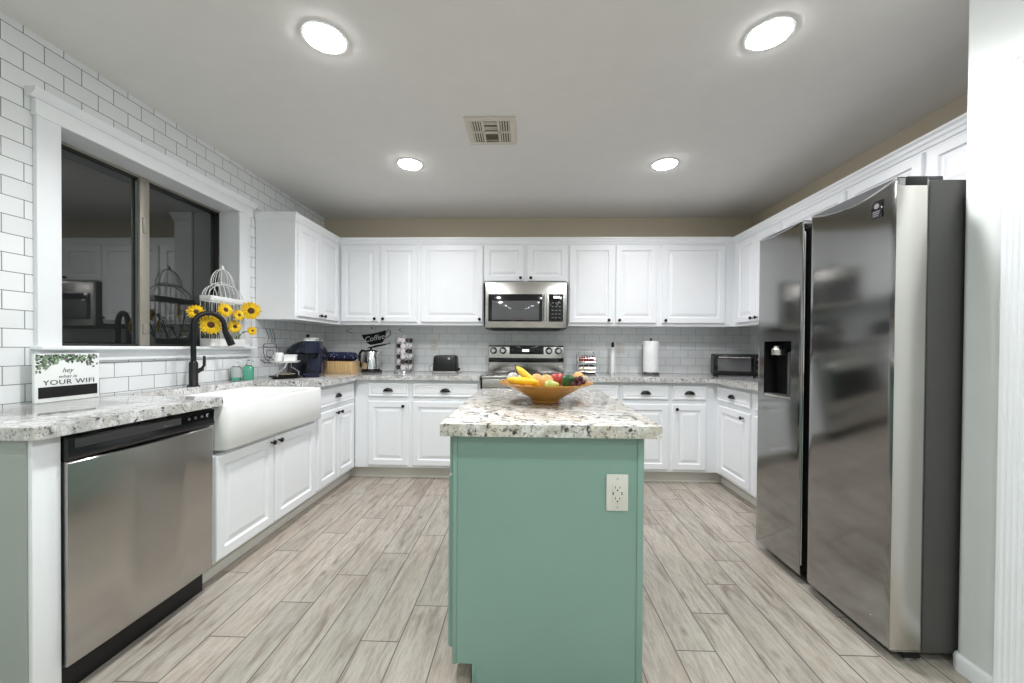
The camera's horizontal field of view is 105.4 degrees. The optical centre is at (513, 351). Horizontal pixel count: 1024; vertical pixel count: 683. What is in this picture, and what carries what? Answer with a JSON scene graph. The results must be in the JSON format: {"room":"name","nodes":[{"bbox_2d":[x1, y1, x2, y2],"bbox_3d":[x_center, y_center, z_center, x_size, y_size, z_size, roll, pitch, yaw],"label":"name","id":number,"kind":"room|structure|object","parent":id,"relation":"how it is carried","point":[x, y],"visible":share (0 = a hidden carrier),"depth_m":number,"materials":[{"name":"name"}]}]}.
{"room":"kitchen","nodes":[
{"label":"kitchen","id":0,"kind":"room"},
{"bbox_2d":[0,11,323,405],"bbox_3d":[-2.203,-0.101,0.482,0.200,2.512,7.229,0,1,2],"label":"wall","id":1,"kind":"structure","parent":0,"point":[26,58],"depth_m":1.81,"materials":[{"name":"tile"}]},
{"bbox_2d":[24,85,257,359],"bbox_3d":[-2.107,-0.542,2.326,0.240,1.164,1.360,0,1,2],"label":"window","id":2,"kind":"structure","parent":1,"relation":"in","point":[86,170],"depth_m":2.15,"materials":[{"name":"white paint"}]},
{"bbox_2d":[199,265,245,346],"bbox_3d":[-2.008,-0.314,2.698,0.090,0.560,0.314,0,1,2],"label":"birdcage","id":3,"kind":"object","parent":2,"relation":"on","point":[216,299],"visible":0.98,"depth_m":2.65,"materials":[{"name":"white metal"}]},
{"bbox_2d":[186,305,205,337],"bbox_3d":[-2.011,-0.188,2.498,0.068,0.220,0.159,0,1,2],"label":"sunflower","id":4,"kind":"object","parent":3,"relation":"in","point":[192,310],"visible":0.77,"depth_m":2.45,"materials":[{"name":"yellow plant"}]},
{"bbox_2d":[198,315,221,337],"bbox_3d":[-1.943,-0.156,2.533,0.088,0.159,0.187,0,1,-6],"label":"sunflower","id":5,"kind":"object","parent":3,"relation":"on","point":[211,324],"visible":0.96,"depth_m":2.48,"materials":[{"name":"yellow plant"}]},
{"bbox_2d":[200,338,244,346],"bbox_3d":[-2.009,-0.060,2.701,0.086,0.052,0.310,0,1,2],"label":"tray","id":6,"kind":"object","parent":3,"relation":"on","point":[216,342],"depth_m":2.61,"materials":[{"name":"white metal"}]},
{"bbox_2d":[217,302,232,338],"bbox_3d":[-1.954,-0.203,2.638,0.092,0.248,0.137,0,1,-36],"label":"sunflower","id":7,"kind":"object","parent":3,"relation":"in","point":[226,310],"visible":0.98,"depth_m":2.60,"materials":[{"name":"yellow plant"}]},
{"bbox_2d":[227,320,241,332],"bbox_3d":[-1.959,-0.150,2.726,0.089,0.141,0.115,0,1,-40],"label":"sunflower","id":8,"kind":"object","parent":3,"relation":"in","point":[234,326],"visible":0.98,"depth_m":2.69,"materials":[{"name":"yellow plant"}]},
{"bbox_2d":[228,310,243,330],"bbox_3d":[-1.927,-0.185,2.703,0.111,0.211,0.080,1,1,35],"label":"sunflower","id":9,"kind":"object","parent":3,"relation":"on","point":[238,315],"visible":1,"depth_m":2.68,"materials":[{"name":"yellow plant"}]},
{"bbox_2d":[238,326,256,336],"bbox_3d":[-1.965,-0.132,2.860,0.137,0.105,0.052,0,1,-42],"label":"sunflower","id":10,"kind":"object","parent":3,"relation":"in","point":[252,330],"visible":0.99,"depth_m":2.87,"materials":[{"name":"yellow plant"}]},
{"bbox_2d":[236,301,261,338],"bbox_3d":[-1.941,-0.224,2.850,0.049,0.286,0.167,1,1,43],"label":"sunflower","id":11,"kind":"object","parent":3,"relation":"in","point":[250,310],"visible":0.94,"depth_m":2.84,"materials":[{"name":"yellow plant"}]},
{"bbox_2d":[262,329,276,362],"bbox_3d":[-2.016,-0.045,3.228,0.006,0.280,0.232,0,1,2],"label":"decal","id":12,"kind":"object","parent":1,"relation":"attached to","point":[266,329],"visible":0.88,"depth_m":3.21,"materials":[{"name":"grey"}]},
{"bbox_2d":[256,221,345,325],"bbox_3d":[-1.818,-0.667,3.556,0.361,0.820,1.040,0,1,2],"label":"upper cabinet","id":13,"kind":"object","parent":1,"relation":"attached to","point":[297,267],"visible":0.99,"depth_m":3.05,"materials":[{"name":"white paint"}]},
{"bbox_2d":[254,112,966,244],"bbox_3d":[-0.004,-1.031,2.591,4.042,0.062,2.182,0,1,2],"label":"crown molding","id":14,"kind":"structure","parent":13,"relation":"attached to","point":[957,125],"depth_m":3.12,"materials":[{"name":"white paint"}]},
{"bbox_2d":[0,0,968,218],"bbox_3d":[0.101,-1.391,0.399,4.992,0.100,7.529,0,1,2],"label":"ceiling","id":15,"kind":"structure","parent":0,"point":[597,92],"depth_m":2.01,"materials":[{"name":"paint"}]},
{"bbox_2d":[300,20,348,54],"bbox_3d":[-0.820,-1.353,1.692,0.188,0.014,0.188,0,1,2],"label":"recessed light","id":16,"kind":"object","parent":15,"relation":"in","point":[324,37],"visible":1,"depth_m":1.68,"materials":[{"name":"white paint"}]},
{"bbox_2d":[397,158,422,169],"bbox_3d":[-0.761,-1.363,2.851,0.188,0.014,0.188,0,1,2],"label":"recessed light","id":17,"kind":"object","parent":15,"relation":"in","point":[405,163],"visible":1,"depth_m":2.83,"materials":[{"name":"white paint"}]},
{"bbox_2d":[463,116,515,144],"bbox_3d":[-0.139,-1.356,2.408,0.300,0.010,0.300,0,1,2],"label":"ceiling vent","id":18,"kind":"object","parent":15,"relation":"in","point":[480,130],"visible":1,"depth_m":2.39,"materials":[{"name":"beige paint"}]},
{"bbox_2d":[651,158,678,169],"bbox_3d":[1.093,-1.350,2.824,0.188,0.014,0.188,0,1,2],"label":"recessed light","id":19,"kind":"object","parent":15,"relation":"in","point":[665,163],"visible":1,"depth_m":2.80,"materials":[{"name":"white paint"}]},
{"bbox_2d":[743,15,795,51],"bbox_3d":[1.081,-1.339,1.654,0.188,0.014,0.188,0,1,2],"label":"recessed light","id":20,"kind":"object","parent":15,"relation":"in","point":[769,33],"visible":1,"depth_m":1.64,"materials":[{"name":"white paint"}]},
{"bbox_2d":[79,476,971,682],"bbox_3d":[0.083,1.221,0.423,4.992,0.100,7.529,0,1,2],"label":"floor","id":21,"kind":"structure","parent":0,"point":[353,587],"depth_m":1.73,"materials":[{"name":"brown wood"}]},
{"bbox_2d":[0,436,60,682],"bbox_3d":[-1.776,0.708,1.239,0.604,0.885,0.078,0,1,2],"label":"cabinet end panel","id":22,"kind":"object","parent":21,"relation":"on","point":[30,471],"visible":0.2,"depth_m":1.20,"materials":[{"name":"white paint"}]},
{"bbox_2d":[60,408,214,682],"bbox_3d":[-1.728,0.710,1.578,0.578,0.876,0.596,0,1,2],"label":"dishwasher","id":23,"kind":"object","parent":21,"relation":"on","point":[137,497],"visible":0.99,"depth_m":1.47,"materials":[{"name":"metal"}]},
{"bbox_2d":[202,407,314,583],"bbox_3d":[-1.724,0.698,2.359,0.639,0.885,0.947,0,1,2],"label":"base cabinet","id":24,"kind":"object","parent":21,"relation":"on","point":[259,486],"visible":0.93,"depth_m":2.22,"materials":[{"name":"white paint"}]},
{"bbox_2d":[271,380,354,507],"bbox_3d":[-1.698,0.690,3.188,0.639,0.885,0.712,0,1,2],"label":"base cabinet","id":25,"kind":"object","parent":21,"relation":"on","point":[335,429],"visible":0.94,"depth_m":3.07,"materials":[{"name":"white paint"}]},
{"bbox_2d":[351,380,412,476],"bbox_3d":[-1.191,0.688,3.741,0.572,0.885,0.649,0,1,2],"label":"base cabinet","id":26,"kind":"object","parent":21,"relation":"on","point":[382,407],"visible":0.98,"depth_m":3.45,"materials":[{"name":"white paint"}]},
{"bbox_2d":[411,379,481,477],"bbox_3d":[-0.598,0.693,3.722,0.615,0.885,0.649,0,1,2],"label":"base cabinet","id":27,"kind":"object","parent":21,"relation":"on","point":[432,401],"visible":0.56,"depth_m":3.44,"materials":[{"name":"white paint"}]},
{"bbox_2d":[0,371,486,440],"bbox_3d":[-1.179,0.237,2.612,1.715,0.040,2.909,0,1,2],"label":"countertop","id":28,"kind":"structure","parent":27,"relation":"on","point":[27,421],"depth_m":1.65,"materials":[{"name":"stone"}]},
{"bbox_2d":[32,353,98,403],"bbox_3d":[-2.013,0.114,1.761,0.014,0.210,0.249,0,1,2],"label":"sign","id":29,"kind":"object","parent":28,"relation":"on","point":[62,376],"visible":1,"depth_m":1.74,"materials":[{"name":"white"}]},
{"bbox_2d":[186,311,234,386],"bbox_3d":[-1.912,-0.021,2.466,0.071,0.468,0.258,1,1,27],"label":"kitchen faucet","id":30,"kind":"object","parent":28,"relation":"on","point":[194,370],"visible":1,"depth_m":2.38,"materials":[{"name":"black metal"}]},
{"bbox_2d":[230,360,241,380],"bbox_3d":[-1.976,0.136,2.779,0.072,0.148,0.040,0,1,-15],"label":"soap bottle","id":31,"kind":"object","parent":28,"relation":"on","point":[236,370],"visible":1,"depth_m":2.76,"materials":[{"name":"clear plastic"}]},
{"bbox_2d":[243,360,253,379],"bbox_3d":[-1.973,0.134,2.899,0.072,0.148,0.040,0,1,-15],"label":"soap bottle","id":32,"kind":"object","parent":28,"relation":"on","point":[248,370],"visible":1,"depth_m":2.88,"materials":[{"name":"green plastic"}]},
{"bbox_2d":[182,386,320,450],"bbox_3d":[-1.670,0.369,2.361,0.562,0.224,0.905,0,1,2],"label":"farmhouse sink","id":33,"kind":"object","parent":28,"relation":"in","point":[248,414],"visible":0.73,"depth_m":2.27,"materials":[{"name":"white ceramic"}]},
{"bbox_2d":[268,360,301,378],"bbox_3d":[-1.793,0.140,3.058,0.228,0.136,0.228,0,1,2],"label":"tiered tray","id":34,"kind":"object","parent":28,"relation":"on","point":[273,361],"visible":0.86,"depth_m":3.01,"materials":[{"name":"silver metal"}]},
{"bbox_2d":[273,353,283,360],"bbox_3d":[-1.838,0.044,3.047,0.074,0.070,0.062,1,1,36],"label":"mug","id":35,"kind":"object","parent":34,"relation":"on","point":[278,356],"visible":0.88,"depth_m":3.02,"materials":[{"name":"ceramic"}]},
{"bbox_2d":[275,373,295,375],"bbox_3d":[-1.793,0.181,3.059,0.144,0.021,0.144,0,1,2],"label":"dish","id":36,"kind":"object","parent":34,"relation":"on","point":[279,374],"visible":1,"depth_m":3.03,"materials":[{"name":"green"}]},
{"bbox_2d":[283,354,297,360],"bbox_3d":[-1.752,0.052,3.056,0.088,0.055,0.060,0,1,-13],"label":"canister","id":37,"kind":"object","parent":34,"relation":"on","point":[288,357],"visible":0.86,"depth_m":3.03,"materials":[{"name":"ceramic"}]},
{"bbox_2d":[287,334,327,374],"bbox_3d":[-1.839,0.025,3.479,0.336,0.358,0.326,0,1,2],"label":"slow cooker","id":38,"kind":"object","parent":28,"relation":"on","point":[297,348],"visible":0.54,"depth_m":3.34,"materials":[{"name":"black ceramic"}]},
{"bbox_2d":[287,353,326,374],"bbox_3d":[-1.839,0.109,3.480,0.316,0.190,0.316,0,1,2],"label":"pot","id":39,"kind":"object","parent":38,"relation":"on","point":[301,366],"depth_m":3.34,"materials":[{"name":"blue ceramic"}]},
{"bbox_2d":[303,337,323,377],"bbox_3d":[-1.651,0.048,3.211,0.120,0.320,0.209,0,1,-15],"label":"pod coffee maker","id":40,"kind":"object","parent":28,"relation":"on","point":[313,347],"visible":1,"depth_m":3.17,"materials":[{"name":"blue plastic"}]},
{"bbox_2d":[325,361,359,372],"bbox_3d":[-1.685,0.148,3.783,0.308,0.108,0.194,0,1,2],"label":"box","id":41,"kind":"object","parent":28,"relation":"on","point":[332,366],"visible":0.76,"depth_m":3.69,"materials":[{"name":"brown wood"}]},
{"bbox_2d":[327,352,358,360],"bbox_3d":[-1.685,0.049,3.784,0.359,0.088,0.088,0,1,2],"label":"rolled towel","id":42,"kind":"object","parent":41,"relation":"on","point":[332,356],"visible":0.68,"depth_m":3.75,"materials":[{"name":"blue fabric"}]},
{"bbox_2d":[358,348,381,371],"bbox_3d":[-1.419,0.085,3.892,0.200,0.236,0.200,0,1,-43],"label":"electric kettle","id":43,"kind":"object","parent":28,"relation":"on","point":[370,363],"visible":0.99,"depth_m":3.83,"materials":[{"name":"silver metal"}]},
{"bbox_2d":[394,335,413,372],"bbox_3d":[-1.080,0.023,3.836,0.200,0.366,0.200,0,1,-13],"label":"pod carousel","id":44,"kind":"object","parent":28,"relation":"on","point":[404,336],"visible":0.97,"depth_m":3.77,"materials":[{"name":"silver metal"}]},
{"bbox_2d":[429,355,459,373],"bbox_3d":[-0.678,0.122,3.769,0.313,0.174,0.169,0,1,2],"label":"toaster","id":45,"kind":"object","parent":28,"relation":"on","point":[442,364],"visible":1,"depth_m":3.69,"materials":[{"name":"metal"}]},
{"bbox_2d":[482,345,566,388],"bbox_3d":[0.109,0.540,3.668,0.768,1.200,0.711,0,1,2],"label":"range","id":46,"kind":"object","parent":21,"relation":"on","point":[502,359],"visible":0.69,"depth_m":3.95,"materials":[{"name":"metal"}]},
{"bbox_2d":[485,371,564,375],"bbox_3d":[0.112,0.209,3.673,0.708,0.003,0.555,0,1,2],"label":"glass cooktop","id":47,"kind":"object","parent":46,"relation":"in","point":[491,373],"depth_m":3.73,"materials":[{"name":"black glass"}]},
{"bbox_2d":[448,436,643,682],"bbox_3d":[0.106,0.720,1.870,0.710,0.875,1.038,0,1,2],"label":"kitchen island","id":48,"kind":"object","parent":21,"relation":"on","point":[545,582],"visible":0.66,"depth_m":1.36,"materials":[{"name":"green paint"}]},
{"bbox_2d":[440,389,662,438],"bbox_3d":[0.139,0.262,1.867,0.746,0.041,1.125,0,1,2],"label":"island countertop","id":49,"kind":"structure","parent":48,"relation":"on","point":[488,412],"depth_m":1.42,"materials":[{"name":"beige stone"}]},
{"bbox_2d":[499,380,592,403],"bbox_3d":[0.151,0.194,1.858,0.444,0.097,0.444,0,1,2],"label":"fruit bowl","id":50,"kind":"object","parent":49,"relation":"on","point":[538,394],"visible":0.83,"depth_m":1.74,"materials":[{"name":"brown wood"}]},
{"bbox_2d":[507,370,518,383],"bbox_3d":[-0.005,0.121,1.857,0.057,0.071,0.056,0,1,-38],"label":"onion","id":51,"kind":"object","parent":50,"relation":"on","point":[512,374],"visible":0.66,"depth_m":1.84,"materials":[{"name":"white food"}]},
{"bbox_2d":[504,376,538,384],"bbox_3d":[0.028,0.133,1.767,0.168,0.036,0.049,1,1,16],"label":"banana","id":52,"kind":"object","parent":50,"relation":"in","point":[516,380],"visible":1,"depth_m":1.75,"materials":[{"name":"yellow food"}]},
{"bbox_2d":[515,364,538,385],"bbox_3d":[0.055,0.112,1.817,0.128,0.100,0.041,1,1,22],"label":"banana","id":53,"kind":"object","parent":50,"relation":"in","point":[523,373],"visible":0.79,"depth_m":1.80,"materials":[{"name":"yellow food"}]},
{"bbox_2d":[532,371,540,385],"bbox_3d":[0.111,0.135,1.913,0.066,0.079,0.065,0,1,-38],"label":"peach","id":54,"kind":"object","parent":50,"relation":"in","point":[537,376],"visible":0.49,"depth_m":1.89,"materials":[{"name":"orange food"}]},
{"bbox_2d":[539,372,552,385],"bbox_3d":[0.153,0.138,1.851,0.070,0.083,0.069,0,1,-38],"label":"peach","id":55,"kind":"object","parent":50,"relation":"in","point":[546,377],"visible":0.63,"depth_m":1.83,"materials":[{"name":"orange food"}]},
{"bbox_2d":[544,380,561,386],"bbox_3d":[0.174,0.155,1.773,0.078,0.054,0.053,1,1,26],"label":"pear","id":56,"kind":"object","parent":50,"relation":"in","point":[549,383],"visible":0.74,"depth_m":1.76,"materials":[{"name":"green food"}]},
{"bbox_2d":[551,372,563,385],"bbox_3d":[0.211,0.135,1.901,0.069,0.073,0.069,1,1,22],"label":"apple","id":57,"kind":"object","parent":50,"relation":"in","point":[557,377],"visible":0.6,"depth_m":1.87,"materials":[{"name":"red food"}]},
{"bbox_2d":[561,375,574,385],"bbox_3d":[0.255,0.140,1.829,0.065,0.071,0.065,0,1,-8],"label":"pepper","id":58,"kind":"object","parent":50,"relation":"on","point":[566,380],"visible":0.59,"depth_m":1.80,"materials":[{"name":"green food"}]},
{"bbox_2d":[573,372,583,381],"bbox_3d":[0.310,0.127,1.878,0.058,0.057,0.058,0,1,-15],"label":"orange","id":59,"kind":"object","parent":50,"relation":"on","point":[577,374],"visible":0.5,"depth_m":1.86,"materials":[{"name":"orange food"}]},
{"bbox_2d":[606,474,627,510],"bbox_3d":[0.355,0.486,1.341,0.075,0.126,0.010,0,1,2],"label":"wall outlet","id":60,"kind":"object","parent":48,"relation":"attached to","point":[616,484],"visible":1,"depth_m":1.34,"materials":[{"name":"plastic"}]},
{"bbox_2d":[612,483,622,502],"bbox_3d":[0.355,0.486,1.339,0.035,0.070,0.004,0,1,2],"label":"receptacle","id":61,"kind":"object","parent":60,"relation":"attached to","point":[617,488],"depth_m":1.34,"materials":[{"name":"plastic"}]},
{"bbox_2d":[579,382,620,401],"bbox_3d":[0.721,0.702,3.682,0.425,0.885,0.649,0,1,2],"label":"base cabinet","id":62,"kind":"object","parent":21,"relation":"on","point":[613,389],"visible":0.05,"depth_m":3.38,"materials":[{"name":"white paint"}]},
{"bbox_2d":[620,382,669,480],"bbox_3d":[1.146,0.705,3.669,0.425,0.885,0.649,0,1,2],"label":"base cabinet","id":63,"kind":"object","parent":21,"relation":"on","point":[651,400],"visible":0.57,"depth_m":3.38,"materials":[{"name":"white paint"}]},
{"bbox_2d":[666,383,720,481],"bbox_3d":[1.597,0.708,3.655,0.477,0.885,0.649,0,1,2],"label":"base cabinet","id":64,"kind":"object","parent":21,"relation":"on","point":[693,406],"visible":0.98,"depth_m":3.37,"materials":[{"name":"white paint"}]},
{"bbox_2d":[717,384,756,505],"bbox_3d":[2.028,0.716,3.125,0.649,0.885,0.609,0,1,2],"label":"base cabinet","id":65,"kind":"object","parent":21,"relation":"on","point":[736,412],"visible":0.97,"depth_m":3.05,"materials":[{"name":"white paint"}]},
{"bbox_2d":[753,391,757,498],"bbox_3d":[2.011,0.722,2.574,0.649,0.885,0.495,0,1,2],"label":"base cabinet","id":66,"kind":"object","parent":21,"relation":"on","point":[756,392],"visible":0.04,"depth_m":2.79,"materials":[{"name":"white paint"}]},
{"bbox_2d":[565,372,757,390],"bbox_3d":[1.433,0.249,3.162,1.873,0.040,1.649,0,1,2],"label":"countertop","id":67,"kind":"structure","parent":66,"relation":"on","point":[745,382],"depth_m":3.35,"materials":[{"name":"stone"}]},
{"bbox_2d":[576,351,595,373],"bbox_3d":[0.710,0.108,3.841,0.178,0.219,0.108,0,1,2],"label":"spice rack","id":68,"kind":"object","parent":67,"relation":"on","point":[579,351],"visible":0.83,"depth_m":3.80,"materials":[{"name":"silver metal"}]},
{"bbox_2d":[584,355,588,362],"bbox_3d":[0.710,0.071,3.834,0.046,0.076,0.045,0,1,2],"label":"spice jar","id":69,"kind":"object","parent":68,"relation":"on","point":[585,356],"visible":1,"depth_m":3.81,"materials":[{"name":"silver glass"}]},
{"bbox_2d":[589,355,593,362],"bbox_3d":[0.760,0.072,3.832,0.046,0.076,0.045,0,1,2],"label":"spice jar","id":70,"kind":"object","parent":68,"relation":"on","point":[590,356],"visible":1,"depth_m":3.81,"materials":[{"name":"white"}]},
{"bbox_2d":[589,365,593,372],"bbox_3d":[0.759,0.168,3.833,0.046,0.076,0.045,0,1,2],"label":"spice jar","id":71,"kind":"object","parent":68,"relation":"on","point":[590,366],"visible":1,"depth_m":3.81,"materials":[{"name":"white glass"}]},
{"bbox_2d":[610,342,614,373],"bbox_3d":[0.979,0.064,3.872,0.044,0.312,0.044,0,1,2],"label":"slim bottle","id":72,"kind":"object","parent":67,"relation":"on","point":[612,353],"visible":1,"depth_m":3.86,"materials":[{"name":"white plastic"}]},
{"bbox_2d":[642,338,658,374],"bbox_3d":[1.328,0.046,3.791,0.167,0.353,0.164,0,1,2],"label":"paper towel holder","id":73,"kind":"object","parent":67,"relation":"on","point":[650,348],"visible":1,"depth_m":3.73,"materials":[{"name":"white paper"}]},
{"bbox_2d":[711,354,757,375],"bbox_3d":[2.058,0.127,3.611,0.400,0.205,0.328,1,1,22],"label":"toaster oven","id":74,"kind":"object","parent":67,"relation":"on","point":[721,364],"visible":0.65,"depth_m":3.50,"materials":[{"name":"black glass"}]},
{"bbox_2d":[756,176,965,659],"bbox_3d":[1.864,0.255,1.865,0.888,1.830,0.859,0,1,2],"label":"refrigerator","id":75,"kind":"object","parent":21,"relation":"on","point":[861,301],"visible":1,"depth_m":1.54,"materials":[{"name":"metal"}]},
{"bbox_2d":[873,203,879,217],"bbox_3d":[1.417,-0.553,1.525,0.001,0.050,0.032,0,1,2],"label":"print","id":76,"kind":"object","parent":75,"relation":"attached to","point":[876,206],"depth_m":1.52,"materials":[{"name":"grey paper"}]},
{"bbox_2d":[324,217,751,373],"bbox_3d":[0.181,-0.119,4.084,4.742,2.512,0.120,0,1,2],"label":"wall","id":77,"kind":"structure","parent":0,"point":[681,350],"depth_m":4.01,"materials":[{"name":"tile"}]},
{"bbox_2d":[346,327,402,347],"bbox_3d":[-1.458,-0.144,4.072,0.603,0.226,0.010,0,1,2],"label":"decal","id":78,"kind":"object","parent":77,"relation":"attached to","point":[375,338],"visible":1,"depth_m":4.07,"materials":[{"name":"grey"}]},
{"bbox_2d":[362,330,390,344],"bbox_3d":[-1.439,-0.148,4.072,0.310,0.164,0.010,0,1,2],"label":"cup","id":79,"kind":"object","parent":78,"relation":"on","point":[375,338],"depth_m":4.07,"materials":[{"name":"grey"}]},
{"bbox_2d":[338,244,426,326],"bbox_3d":[-1.284,-0.666,3.868,0.785,0.820,0.383,0,1,2],"label":"upper cabinet","id":80,"kind":"object","parent":77,"relation":"attached to","point":[379,285],"visible":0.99,"depth_m":3.71,"materials":[{"name":"white paint"}]},
{"bbox_2d":[431,339,437,349],"bbox_3d":[-0.830,-0.070,4.052,0.072,0.116,0.009,0,1,2],"label":"wall outlet","id":81,"kind":"object","parent":77,"relation":"attached to","point":[434,342],"visible":1,"depth_m":4.05,"materials":[{"name":"plastic"}]},
{"bbox_2d":[420,244,484,326],"bbox_3d":[-0.587,-0.661,3.846,0.610,0.820,0.383,0,1,2],"label":"upper cabinet","id":82,"kind":"object","parent":77,"relation":"attached to","point":[452,286],"visible":0.99,"depth_m":3.69,"materials":[{"name":"white paint"}]},
{"bbox_2d":[484,244,567,283],"bbox_3d":[0.117,-0.859,3.823,0.795,0.415,0.383,0,1,2],"label":"upper cabinet","id":83,"kind":"object","parent":77,"relation":"attached to","point":[502,262],"visible":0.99,"depth_m":3.67,"materials":[{"name":"white paint"}]},
{"bbox_2d":[485,282,566,330],"bbox_3d":[0.116,-0.427,3.784,0.756,0.444,0.460,0,1,2],"label":"microwave","id":84,"kind":"object","parent":83,"relation":"attached to","point":[509,306],"visible":1,"depth_m":3.61,"materials":[{"name":"grey metal"}]},
{"bbox_2d":[567,244,658,327],"bbox_3d":[0.935,-0.650,3.800,0.845,0.820,0.383,0,1,2],"label":"upper cabinet","id":85,"kind":"object","parent":77,"relation":"attached to","point":[609,285],"visible":0.99,"depth_m":3.64,"materials":[{"name":"white paint"}]},
{"bbox_2d":[617,342,623,352],"bbox_3d":[1.089,-0.041,3.993,0.072,0.116,0.009,0,1,2],"label":"wall outlet","id":86,"kind":"object","parent":77,"relation":"attached to","point":[620,345],"visible":1,"depth_m":3.99,"materials":[{"name":"plastic"}]},
{"bbox_2d":[651,244,734,327],"bbox_3d":[1.704,-0.645,3.776,0.695,0.820,0.383,0,1,2],"label":"upper cabinet","id":87,"kind":"object","parent":77,"relation":"attached to","point":[696,281],"visible":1,"depth_m":3.62,"materials":[{"name":"white paint"}]},
{"bbox_2d":[750,93,967,353],"bbox_3d":[2.434,-0.090,2.684,0.150,2.512,2.540,0,1,2],"label":"wall","id":88,"kind":"structure","parent":0,"point":[956,108],"depth_m":2.60,"materials":[{"name":"paint"}]},
{"bbox_2d":[734,220,783,326],"bbox_3d":[2.182,-0.636,3.273,0.389,0.820,0.690,0,1,2],"label":"upper cabinet","id":89,"kind":"object","parent":88,"relation":"attached to","point":[747,251],"visible":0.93,"depth_m":3.37,"materials":[{"name":"white paint"}]},
{"bbox_2d":[783,188,848,228],"bbox_3d":[2.162,-0.630,2.634,0.389,0.820,0.590,0,1,2],"label":"upper cabinet","id":90,"kind":"object","parent":88,"relation":"attached to","point":[842,196],"visible":0.06,"depth_m":2.58,"materials":[{"name":"white paint"}]},
{"bbox_2d":[848,148,928,199],"bbox_3d":[2.148,-0.856,2.106,0.389,0.360,0.462,0,1,2],"label":"upper cabinet","id":91,"kind":"object","parent":88,"relation":"attached to","point":[917,164],"visible":0.09,"depth_m":2.02,"materials":[{"name":"white paint"}]},
{"bbox_2d":[927,129,966,179],"bbox_3d":[2.134,-0.851,1.655,0.389,0.360,0.440,0,1,2],"label":"upper cabinet","id":92,"kind":"object","parent":88,"relation":"attached to","point":[947,158],"visible":0.06,"depth_m":1.77,"materials":[{"name":"white paint"}]},
{"bbox_2d":[958,0,1023,676],"bbox_3d":[1.985,-0.059,-0.918,0.827,2.512,4.689,0,1,2],"label":"wall","id":93,"kind":"structure","parent":0,"point":[996,27],"depth_m":1.37,"materials":[{"name":"paint"}]},
{"bbox_2d":[953,650,992,682],"bbox_3d":[1.828,1.143,1.385,0.414,0.062,0.142,0,1,2],"label":"baseboard","id":94,"kind":"structure","parent":93,"relation":"attached to","point":[974,674],"depth_m":1.39,"materials":[{"name":"white paint"}]},
{"bbox_2d":[993,44,1023,682],"bbox_3d":[1.614,0.100,0.812,0.019,2.157,0.993,0,1,2],"label":"trim","id":95,"kind":"structure","parent":93,"relation":"attached to","point":[1008,638],"depth_m":1.27,"materials":[{"name":"white paint"}]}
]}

